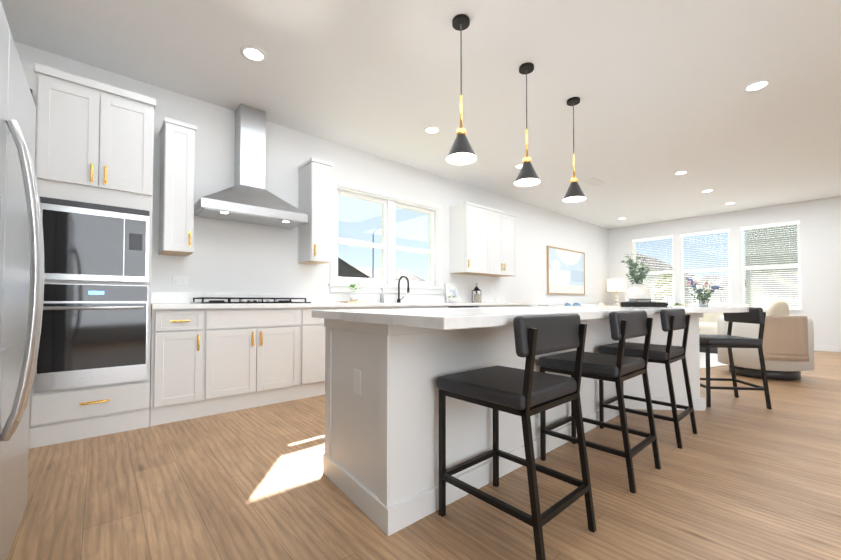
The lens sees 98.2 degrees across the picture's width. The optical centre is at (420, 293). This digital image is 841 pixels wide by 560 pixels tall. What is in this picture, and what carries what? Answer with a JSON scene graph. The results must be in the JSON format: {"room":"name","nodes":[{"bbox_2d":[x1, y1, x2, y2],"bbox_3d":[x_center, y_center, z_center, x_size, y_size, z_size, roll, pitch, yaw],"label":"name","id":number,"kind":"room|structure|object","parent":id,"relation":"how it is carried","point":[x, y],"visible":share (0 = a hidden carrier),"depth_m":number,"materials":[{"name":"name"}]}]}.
{"room":"kitchen","nodes":[
{"label":"kitchen","id":0,"kind":"room"},
{"bbox_2d":[14,41,608,305],"bbox_3d":[0.735,-0.375,6.050,11.540,2.850,0.160,1,-2,-41],"label":"wall","id":1,"kind":"structure","parent":0,"point":[227,256],"depth_m":4.01,"materials":[{"name":"white paint"}]},
{"bbox_2d":[159,117,196,255],"bbox_3d":[-2.126,-0.903,3.182,0.229,1.100,0.380,1,-2,-41],"label":"upper cabinet","id":2,"kind":"object","parent":1,"relation":"attached to","point":[176,193],"visible":1,"depth_m":3.07,"materials":[{"name":"white wood"}]},
{"bbox_2d":[172,276,187,284],"bbox_3d":[-2.206,-0.124,3.347,0.120,0.080,0.007,1,-2,-41],"label":"electrical outlet plate","id":3,"kind":"object","parent":1,"relation":"attached to","point":[179,280],"depth_m":3.34,"materials":[{"name":"white plastic"}]},
{"bbox_2d":[194,104,307,228],"bbox_3d":[-1.649,-1.287,3.585,0.953,1.122,0.417,1,-2,-41],"label":"range hood","id":4,"kind":"object","parent":1,"relation":"attached to","point":[248,197],"visible":0.98,"depth_m":3.56,"materials":[{"name":"silver metal"}]},
{"bbox_2d":[298,157,331,264],"bbox_3d":[-1.163,-0.890,4.028,0.241,1.090,0.380,1,-2,-41],"label":"upper cabinet","id":5,"kind":"object","parent":1,"relation":"attached to","point":[314,232],"visible":1,"depth_m":3.92,"materials":[{"name":"white wood"}]},
{"bbox_2d":[151,292,504,303],"bbox_3d":[-0.446,0.067,4.880,5.196,0.100,0.019,1,-2,-41],"label":"backsplash","id":6,"kind":"structure","parent":1,"relation":"attached to","point":[156,297],"depth_m":4.04,"materials":[{"name":"white tile"}]},
{"bbox_2d":[328,178,443,293],"bbox_3d":[-0.422,-0.691,5.010,1.900,1.370,0.205,1,-2,-41],"label":"kitchen window","id":7,"kind":"structure","parent":1,"relation":"in","point":[387,282],"depth_m":4.96,"materials":[{"name":"white"}]},
{"bbox_2d":[449,202,492,274],"bbox_3d":[0.804,-0.849,5.778,0.613,1.051,0.347,1,-2,-41],"label":"upper cabinet","id":8,"kind":"object","parent":1,"relation":"attached to","point":[482,240],"depth_m":5.61,"materials":[{"name":"white wood"}]},
{"bbox_2d":[477,210,516,276],"bbox_3d":[1.247,-0.841,6.168,0.799,1.051,0.347,1,-2,-41],"label":"upper cabinet","id":9,"kind":"object","parent":1,"relation":"attached to","point":[504,223],"depth_m":6.07,"materials":[{"name":"white wood"}]},
{"bbox_2d":[547,246,584,294],"bbox_3d":[3.281,-0.492,8.155,1.680,1.010,0.038,1,-2,-41],"label":"picture","id":10,"kind":"object","parent":1,"relation":"attached to","point":[565,271],"visible":1,"depth_m":8.08,"materials":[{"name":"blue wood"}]},
{"bbox_2d":[0,0,840,228],"bbox_3d":[3.508,-1.903,2.925,11.540,0.080,8.560,1,-2,-41],"label":"ceiling","id":11,"kind":"structure","parent":0,"point":[656,87],"depth_m":3.17,"materials":[{"name":"white paint"}]},
{"bbox_2d":[240,46,266,62],"bbox_3d":[-1.295,-1.860,2.831,0.188,0.007,0.188,0,-1,4],"label":"recessed light","id":12,"kind":"object","parent":11,"relation":"in","point":[253,54],"depth_m":2.83,"materials":[{"name":"white"}]},
{"bbox_2d":[424,126,440,133],"bbox_3d":[0.132,-1.835,4.085,0.188,0.007,0.188,0,-1,4],"label":"recessed light","id":13,"kind":"object","parent":11,"relation":"in","point":[430,129],"depth_m":4.08,"materials":[{"name":"white"}]},
{"bbox_2d":[446,14,476,164],"bbox_3d":[0.277,-1.394,2.486,0.210,0.954,0.210,1,-2,-41],"label":"pendant light","id":14,"kind":"object","parent":11,"relation":"hanging from","point":[461,151],"visible":0.98,"depth_m":2.48,"materials":[{"name":"black metal"}]},
{"bbox_2d":[514,163,522,168],"bbox_3d":[1.428,-1.813,5.170,0.188,0.007,0.188,-1,-2,40],"label":"recessed light","id":15,"kind":"object","parent":11,"relation":"in","point":[518,166],"depth_m":5.18,"materials":[{"name":"white"}]},
{"bbox_2d":[514,62,540,186],"bbox_3d":[0.869,-1.384,2.979,0.210,0.954,0.210,1,-2,-41],"label":"pendant light","id":16,"kind":"object","parent":11,"relation":"hanging from","point":[527,176],"visible":1,"depth_m":2.96,"materials":[{"name":"black metal"}]},
{"bbox_2d":[562,97,585,202],"bbox_3d":[1.460,-1.374,3.472,0.210,0.954,0.210,1,-2,-41],"label":"pendant light","id":17,"kind":"object","parent":11,"relation":"hanging from","point":[574,193],"visible":1,"depth_m":3.46,"materials":[{"name":"black metal"}]},
{"bbox_2d":[583,178,605,186],"bbox_3d":[2.798,-1.797,5.868,0.400,0.011,0.200,1,-2,-41],"label":"ceiling vent","id":18,"kind":"object","parent":11,"relation":"in","point":[593,182],"visible":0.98,"depth_m":5.86,"materials":[{"name":"white metal"}]},
{"bbox_2d":[673,170,688,174],"bbox_3d":[3.890,-1.808,5.443,0.188,0.007,0.188,0,-1,4],"label":"recessed light","id":19,"kind":"object","parent":11,"relation":"in","point":[679,172],"depth_m":5.42,"materials":[{"name":"white"}]},
{"bbox_2d":[700,189,713,192],"bbox_3d":[4.990,-1.790,6.343,0.188,0.007,0.188,0,-1,4],"label":"recessed light","id":20,"kind":"object","parent":11,"relation":"in","point":[710,190],"depth_m":6.35,"materials":[{"name":"white plastic"}]},
{"bbox_2d":[743,79,771,91],"bbox_3d":[2.997,-1.852,3.248,0.188,0.007,0.188,0,-1,4],"label":"recessed light","id":21,"kind":"object","parent":11,"relation":"in","point":[758,85],"depth_m":3.24,"materials":[{"name":"white"}]},
{"bbox_2d":[7,351,840,559],"bbox_3d":[3.508,1.016,2.866,11.540,0.060,8.560,1,-2,-41],"label":"floor","id":22,"kind":"structure","parent":0,"point":[747,475],"depth_m":1.74,"materials":[{"name":"brown wood"}]},
{"bbox_2d":[0,1,43,559],"bbox_3d":[-1.578,0.051,0.919,0.883,1.792,1.080,1,-2,-41],"label":"fridge","id":23,"kind":"object","parent":22,"relation":"on","point":[21,269],"visible":1,"depth_m":1.17,"materials":[{"name":"silver metal"}]},
{"bbox_2d":[22,63,155,448],"bbox_3d":[-2.455,-0.243,2.678,0.749,2.450,0.683,1,-2,-41],"label":"tall cabinet","id":24,"kind":"object","parent":22,"relation":"on","point":[94,142],"visible":0.88,"depth_m":2.49,"materials":[{"name":"white wood"}]},
{"bbox_2d":[149,308,216,425],"bbox_3d":[-2.044,0.555,3.067,0.410,0.870,0.617,1,-2,-41],"label":"base cabinet","id":25,"kind":"object","parent":22,"relation":"on","point":[207,359],"depth_m":2.84,"materials":[{"name":"white wood"}]},
{"bbox_2d":[217,308,308,413],"bbox_3d":[-1.637,0.563,3.424,0.934,0.870,0.617,1,-2,-41],"label":"base cabinet","id":26,"kind":"object","parent":22,"relation":"on","point":[263,353],"depth_m":3.22,"materials":[{"name":"white wood"}]},
{"bbox_2d":[151,304,456,307],"bbox_3d":[-0.240,0.132,4.645,5.196,0.040,0.642,1,-2,-41],"label":"countertop","id":27,"kind":"structure","parent":26,"relation":"on","point":[152,305],"depth_m":3.46,"materials":[{"name":"white stone"}]},
{"bbox_2d":[190,297,310,302],"bbox_3d":[-1.602,0.062,3.481,0.950,0.051,0.480,1,-2,-41],"label":"cooktop","id":28,"kind":"object","parent":27,"relation":"in","point":[250,300],"visible":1,"depth_m":3.29,"materials":[{"name":"black metal"}]},
{"bbox_2d":[337,301,367,302],"bbox_3d":[-0.822,0.095,4.313,0.360,0.018,0.180,1,-2,-41],"label":"board","id":29,"kind":"object","parent":27,"relation":"on","point":[352,301],"visible":1,"depth_m":4.23,"materials":[{"name":"brown wood"}]},
{"bbox_2d":[348,284,360,300],"bbox_3d":[-0.791,-0.021,4.332,0.174,0.211,0.148,1,-2,-41],"label":"plant pot","id":30,"kind":"object","parent":29,"relation":"on","point":[353,297],"visible":1,"depth_m":4.31,"materials":[{"name":"white ceramic"}]},
{"bbox_2d":[380,289,383,302],"bbox_3d":[-0.497,0.021,4.733,0.050,0.183,0.049,1,-2,-41],"label":"soap bottle","id":31,"kind":"object","parent":27,"relation":"on","point":[381,297],"visible":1,"depth_m":4.71,"materials":[{"name":"white"}]},
{"bbox_2d":[397,275,409,302],"bbox_3d":[-0.204,-0.065,4.859,0.116,0.360,0.242,1,-2,-41],"label":"faucet","id":32,"kind":"object","parent":27,"relation":"on","point":[408,291],"visible":1,"depth_m":4.88,"materials":[{"name":"black metal"}]},
{"bbox_2d":[445,283,458,301],"bbox_3d":[0.484,-0.018,5.662,0.260,0.298,0.053,1,-2,-41],"label":"framed picture","id":33,"kind":"object","parent":27,"relation":"on","point":[450,289],"visible":0.75,"depth_m":5.65,"materials":[{"name":"white paper"}]},
{"bbox_2d":[446,295,460,302],"bbox_3d":[0.488,0.072,5.398,0.211,0.108,0.210,1,-2,-41],"label":"bowl","id":34,"kind":"object","parent":27,"relation":"on","point":[452,299],"visible":1,"depth_m":5.33,"materials":[{"name":"white ceramic"}]},
{"bbox_2d":[472,286,480,301],"bbox_3d":[0.912,-0.022,5.932,0.140,0.318,0.140,1,-2,-41],"label":"lantern","id":35,"kind":"object","parent":27,"relation":"on","point":[476,288],"visible":0.65,"depth_m":5.91,"materials":[{"name":"black metal"}]},
{"bbox_2d":[474,293,480,301],"bbox_3d":[0.901,0.057,5.761,0.116,0.152,0.116,1,-2,-41],"label":"candle","id":36,"kind":"object","parent":35,"relation":"in","point":[477,297],"visible":1,"depth_m":5.71,"materials":[{"name":"beige wax"}]},
{"bbox_2d":[309,308,400,396],"bbox_3d":[-0.912,0.575,4.061,1.264,0.870,0.617,1,-2,-41],"label":"base cabinet","id":37,"kind":"object","parent":22,"relation":"on","point":[316,325],"depth_m":3.57,"materials":[{"name":"white wood"}]},
{"bbox_2d":[457,304,484,307],"bbox_3d":[0.397,0.599,5.211,0.761,0.870,0.617,1,-2,-41],"label":"base cabinet","id":38,"kind":"object","parent":22,"relation":"on","point":[458,305],"depth_m":5.03,"materials":[{"name":"white"}]},
{"bbox_2d":[485,304,512,306],"bbox_3d":[0.921,0.608,5.672,0.764,0.870,0.617,1,-2,-41],"label":"base cabinet","id":39,"kind":"object","parent":22,"relation":"on","point":[486,305],"depth_m":5.51,"materials":[{"name":"white"}]},
{"bbox_2d":[323,318,705,535],"bbox_3d":[0.926,0.559,2.525,3.009,0.840,1.107,1,-2,-41],"label":"kitchen island","id":40,"kind":"object","parent":22,"relation":"on","point":[385,369],"depth_m":1.71,"materials":[{"name":"white"}]},
{"bbox_2d":[312,306,748,337],"bbox_3d":[1.279,0.123,2.710,3.918,0.040,1.440,1,-2,-41],"label":"island countertop","id":41,"kind":"structure","parent":40,"relation":"on","point":[498,321],"depth_m":1.74,"materials":[{"name":"white stone"}]},
{"bbox_2d":[621,254,650,301],"bbox_3d":[2.314,-0.154,3.889,0.460,0.559,0.328,1,-2,-41],"label":"vase","id":42,"kind":"object","parent":41,"relation":"on","point":[637,290],"visible":0.96,"depth_m":3.81,"materials":[{"name":"ceramic"}]},
{"bbox_2d":[620,298,667,306],"bbox_3d":[2.051,0.075,3.376,0.350,0.080,0.558,-1,-1,29],"label":"tray","id":43,"kind":"object","parent":41,"relation":"on","point":[640,302],"visible":1,"depth_m":3.17,"materials":[{"name":"black metal"}]},
{"bbox_2d":[685,277,719,305],"bbox_3d":[2.760,-0.026,3.598,0.320,0.291,0.260,1,-2,-41],"label":"flower vase","id":44,"kind":"object","parent":41,"relation":"on","point":[704,300],"visible":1,"depth_m":3.56,"materials":[{"name":"clear glass"}]},
{"bbox_2d":[439,323,596,559],"bbox_3d":[0.396,0.542,1.539,0.402,0.838,0.502,1,-2,-41],"label":"stool","id":45,"kind":"object","parent":22,"relation":"on","point":[537,520],"visible":0.73,"depth_m":1.47,"materials":[{"name":"black metal"}]},
{"bbox_2d":[436,313,580,409],"bbox_3d":[0.377,0.248,1.566,0.450,0.332,0.454,1,-2,-41],"label":"cushions","id":46,"kind":"object","parent":45,"relation":"attached to","point":[500,385],"visible":0.88,"depth_m":1.42,"materials":[{"name":"grey leather"}]},
{"bbox_2d":[513,304,532,306],"bbox_3d":[1.394,0.616,6.087,0.756,0.870,0.617,1,-2,-41],"label":"base cabinet","id":47,"kind":"object","parent":22,"relation":"on","point":[514,305],"depth_m":5.91,"materials":[{"name":"white"}]},
{"bbox_2d":[538,304,605,305],"bbox_3d":[3.591,0.656,7.794,2.500,0.860,0.920,1,-2,-41],"label":"sofa","id":48,"kind":"object","parent":22,"relation":"on","point":[572,304],"visible":0.02,"depth_m":7.95,"materials":[{"name":"white fabric"}]},
{"bbox_2d":[564,303,604,305],"bbox_3d":[3.561,0.385,7.759,2.018,0.407,0.153,1,-2,-41],"label":"pillow","id":49,"kind":"object","parent":48,"relation":"on","point":[578,304],"visible":0.25,"depth_m":7.46,"materials":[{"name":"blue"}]},
{"bbox_2d":[540,318,660,493],"bbox_3d":[1.019,0.553,2.087,0.402,0.838,0.502,1,-2,-41],"label":"stool","id":50,"kind":"object","parent":22,"relation":"on","point":[628,453],"visible":0.77,"depth_m":2.02,"materials":[{"name":"black metal"}]},
{"bbox_2d":[538,310,647,377],"bbox_3d":[1.001,0.259,2.114,0.450,0.332,0.454,1,-2,-41],"label":"seat","id":51,"kind":"object","parent":50,"relation":"attached to","point":[599,364],"visible":0.81,"depth_m":1.97,"materials":[{"name":"grey leather"}]},
{"bbox_2d":[599,314,697,448],"bbox_3d":[1.628,0.564,2.621,0.402,0.838,0.502,1,-2,-41],"label":"stool","id":52,"kind":"object","parent":22,"relation":"on","point":[676,418],"visible":0.73,"depth_m":2.55,"materials":[{"name":"black metal"}]},
{"bbox_2d":[598,308,685,359],"bbox_3d":[1.609,0.270,2.648,0.450,0.332,0.454,1,-2,-41],"label":"seat","id":53,"kind":"object","parent":52,"relation":"attached to","point":[656,351],"visible":0.75,"depth_m":2.50,"materials":[{"name":"grey leather"}]},
{"bbox_2d":[699,352,728,368],"bbox_3d":[4.861,1.053,6.492,3.320,0.013,1.900,1,-1,-24],"label":"living room rug","id":54,"kind":"object","parent":22,"relation":"on","point":[714,362],"depth_m":5.55,"materials":[{"name":"white fabric"}]},
{"bbox_2d":[681,304,750,353],"bbox_3d":[5.436,0.620,6.740,0.960,0.861,1.038,1,-2,-41],"label":"tub chair","id":55,"kind":"object","parent":54,"relation":"on","point":[707,323],"visible":0.23,"depth_m":6.54,"materials":[{"name":"beige fabric"}]},
{"bbox_2d":[717,315,813,379],"bbox_3d":[4.276,0.642,4.561,0.800,0.730,0.880,1,-2,-41],"label":"tub chair","id":56,"kind":"object","parent":54,"relation":"on","point":[746,361],"visible":0.38,"depth_m":4.33,"materials":[{"name":"white fabric"}]},
{"bbox_2d":[766,300,788,314],"bbox_3d":[4.355,0.280,4.453,0.389,0.411,0.199,1,-2,-41],"label":"chair pillow","id":57,"kind":"object","parent":56,"relation":"on","point":[780,307],"visible":0.42,"depth_m":4.38,"materials":[{"name":"beige fabric"}]},
{"bbox_2d":[762,315,808,361],"bbox_3d":[4.220,0.511,4.233,0.333,0.523,0.395,1,-2,-41],"label":"throw blanket","id":58,"kind":"object","parent":56,"relation":"on","point":[785,337],"visible":0.85,"depth_m":4.16,"materials":[{"name":"beige fabric"}]},
{"bbox_2d":[699,312,771,408],"bbox_3d":[2.794,0.579,3.370,0.502,0.838,0.402,0,-1,7],"label":"stool","id":59,"kind":"object","parent":22,"relation":"on","point":[733,379],"visible":0.56,"depth_m":3.19,"materials":[{"name":"black metal"}]},
{"bbox_2d":[699,307,763,345],"bbox_3d":[2.766,0.285,3.379,0.454,0.332,0.450,0,-1,7],"label":"seat","id":60,"kind":"object","parent":59,"relation":"attached to","point":[754,315],"visible":0.71,"depth_m":3.19,"materials":[{"name":"grey leather"}]},
{"bbox_3d":[4.902,0.722,9.104,0.560,0.780,0.560,1,-2,-41],"label":"table","id":61,"kind":"object","parent":22,"relation":"on","visible":0},
{"bbox_2d":[607,279,625,305],"bbox_3d":[4.902,-0.019,9.119,0.420,0.700,0.420,1,-2,-41],"label":"table lamp","id":62,"kind":"object","parent":61,"relation":"on","point":[616,285],"visible":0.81,"depth_m":8.97,"materials":[{"name":"white fabric"}]},
{"bbox_2d":[608,196,840,345],"bbox_3d":[7.782,-0.363,6.651,0.160,2.850,8.240,1,-2,-41],"label":"wall","id":63,"kind":"structure","parent":0,"point":[820,231],"depth_m":7.05,"materials":[{"name":"white paint"}]},
{"bbox_2d":[633,238,673,304],"bbox_3d":[5.716,-0.509,8.956,0.155,1.745,0.925,1,-2,-41],"label":"window","id":64,"kind":"structure","parent":63,"relation":"in","point":[635,249],"depth_m":8.89,"materials":[{"name":"white"}]},
{"bbox_2d":[633,235,673,305],"bbox_3d":[5.702,-0.522,8.944,0.050,1.714,0.869,1,-2,-41],"label":"window blind","id":65,"kind":"object","parent":64,"relation":"attached to","point":[652,239],"visible":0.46,"depth_m":8.85,"materials":[{"name":"white"}]},
{"bbox_2d":[681,231,730,303],"bbox_3d":[6.391,-0.524,8.188,0.155,1.745,0.940,1,-2,-41],"label":"window","id":66,"kind":"structure","parent":63,"relation":"in","point":[694,270],"depth_m":8.21,"materials":[{"name":"white"}]},
{"bbox_2d":[680,229,730,303],"bbox_3d":[6.377,-0.538,8.176,0.050,1.714,0.884,1,-2,-41],"label":"window blind","id":67,"kind":"object","parent":66,"relation":"attached to","point":[706,233],"visible":0.69,"depth_m":8.13,"materials":[{"name":"white"}]},
{"bbox_2d":[741,223,802,310],"bbox_3d":[7.088,-0.540,7.396,0.155,1.745,0.920,1,-2,-41],"label":"window","id":68,"kind":"structure","parent":63,"relation":"in","point":[743,268],"depth_m":7.40,"materials":[{"name":"white"}]},
{"bbox_2d":[741,221,800,308],"bbox_3d":[7.074,-0.554,7.384,0.050,1.714,0.864,1,-2,-41],"label":"window blind","id":69,"kind":"object","parent":68,"relation":"attached to","point":[770,226],"visible":0.85,"depth_m":7.31,"materials":[{"name":"white"}]},
{"bbox_2d":[814,345,840,351],"bbox_3d":[7.715,1.006,6.565,0.018,0.110,8.240,1,-2,-41],"label":"baseboard","id":70,"kind":"structure","parent":63,"relation":"attached to","point":[827,348],"depth_m":6.74,"materials":[{"name":"white wood"}]},
{"label":"outside","id":71,"kind":"structure","parent":0,"visible":0},
{"bbox_3d":[26.733,3.007,75.806,300.000,0.100,240.000,1,-2,-41],"label":"ground","id":72,"kind":"structure","parent":71,"visible":0},
{"bbox_2d":[338,257,367,277],"bbox_3d":[-15.743,-1.298,54.539,10.800,7.650,12.800,1,-2,-41],"label":"house","id":73,"kind":"structure","parent":72,"relation":"on","point":[345,268],"depth_m":51.38,"materials":[{"name":"grey"}]},
{"bbox_2d":[372,227,381,278],"bbox_3d":[-2.585,-1.334,24.828,1.650,6.526,0.200,1,-2,-41],"label":"lamppost","id":74,"kind":"object","parent":72,"relation":"on","point":[373,256],"depth_m":24.32,"materials":[{"name":"silver metal"}]},
{"bbox_2d":[354,267,424,280],"bbox_3d":[-7.298,-0.895,64.617,11.800,7.250,12.800,1,-2,-41],"label":"house","id":75,"kind":"structure","parent":72,"relation":"on","point":[397,273],"depth_m":62.32,"materials":[{"name":"grey"}]},
{"bbox_2d":[654,269,672,301],"bbox_3d":[17.422,0.089,25.753,1.498,3.717,1.488,1,-2,-41],"label":"tree","id":76,"kind":"object","parent":72,"relation":"on","point":[666,280],"depth_m":25.54,"materials":[{"name":"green plant"}]},
{"bbox_2d":[636,253,704,304],"bbox_3d":[20.187,-0.945,34.848,12.800,6.150,9.300,1,-2,-41],"label":"house","id":77,"kind":"structure","parent":72,"relation":"on","point":[691,301],"depth_m":31.09,"materials":[{"name":"grey"}]},
{"bbox_2d":[699,275,745,303],"bbox_3d":[76.174,-0.675,95.368,11.800,8.050,12.800,1,-2,-41],"label":"house","id":78,"kind":"structure","parent":72,"relation":"on","point":[721,283],"depth_m":90.79,"materials":[{"name":"grey"}]},
{"bbox_2d":[745,224,798,305],"bbox_3d":[18.953,-2.724,13.561,11.800,8.850,9.800,1,-2,-41],"label":"house","id":79,"kind":"structure","parent":72,"relation":"on","point":[762,262],"depth_m":12.77,"materials":[{"name":"grey"}]}
]}

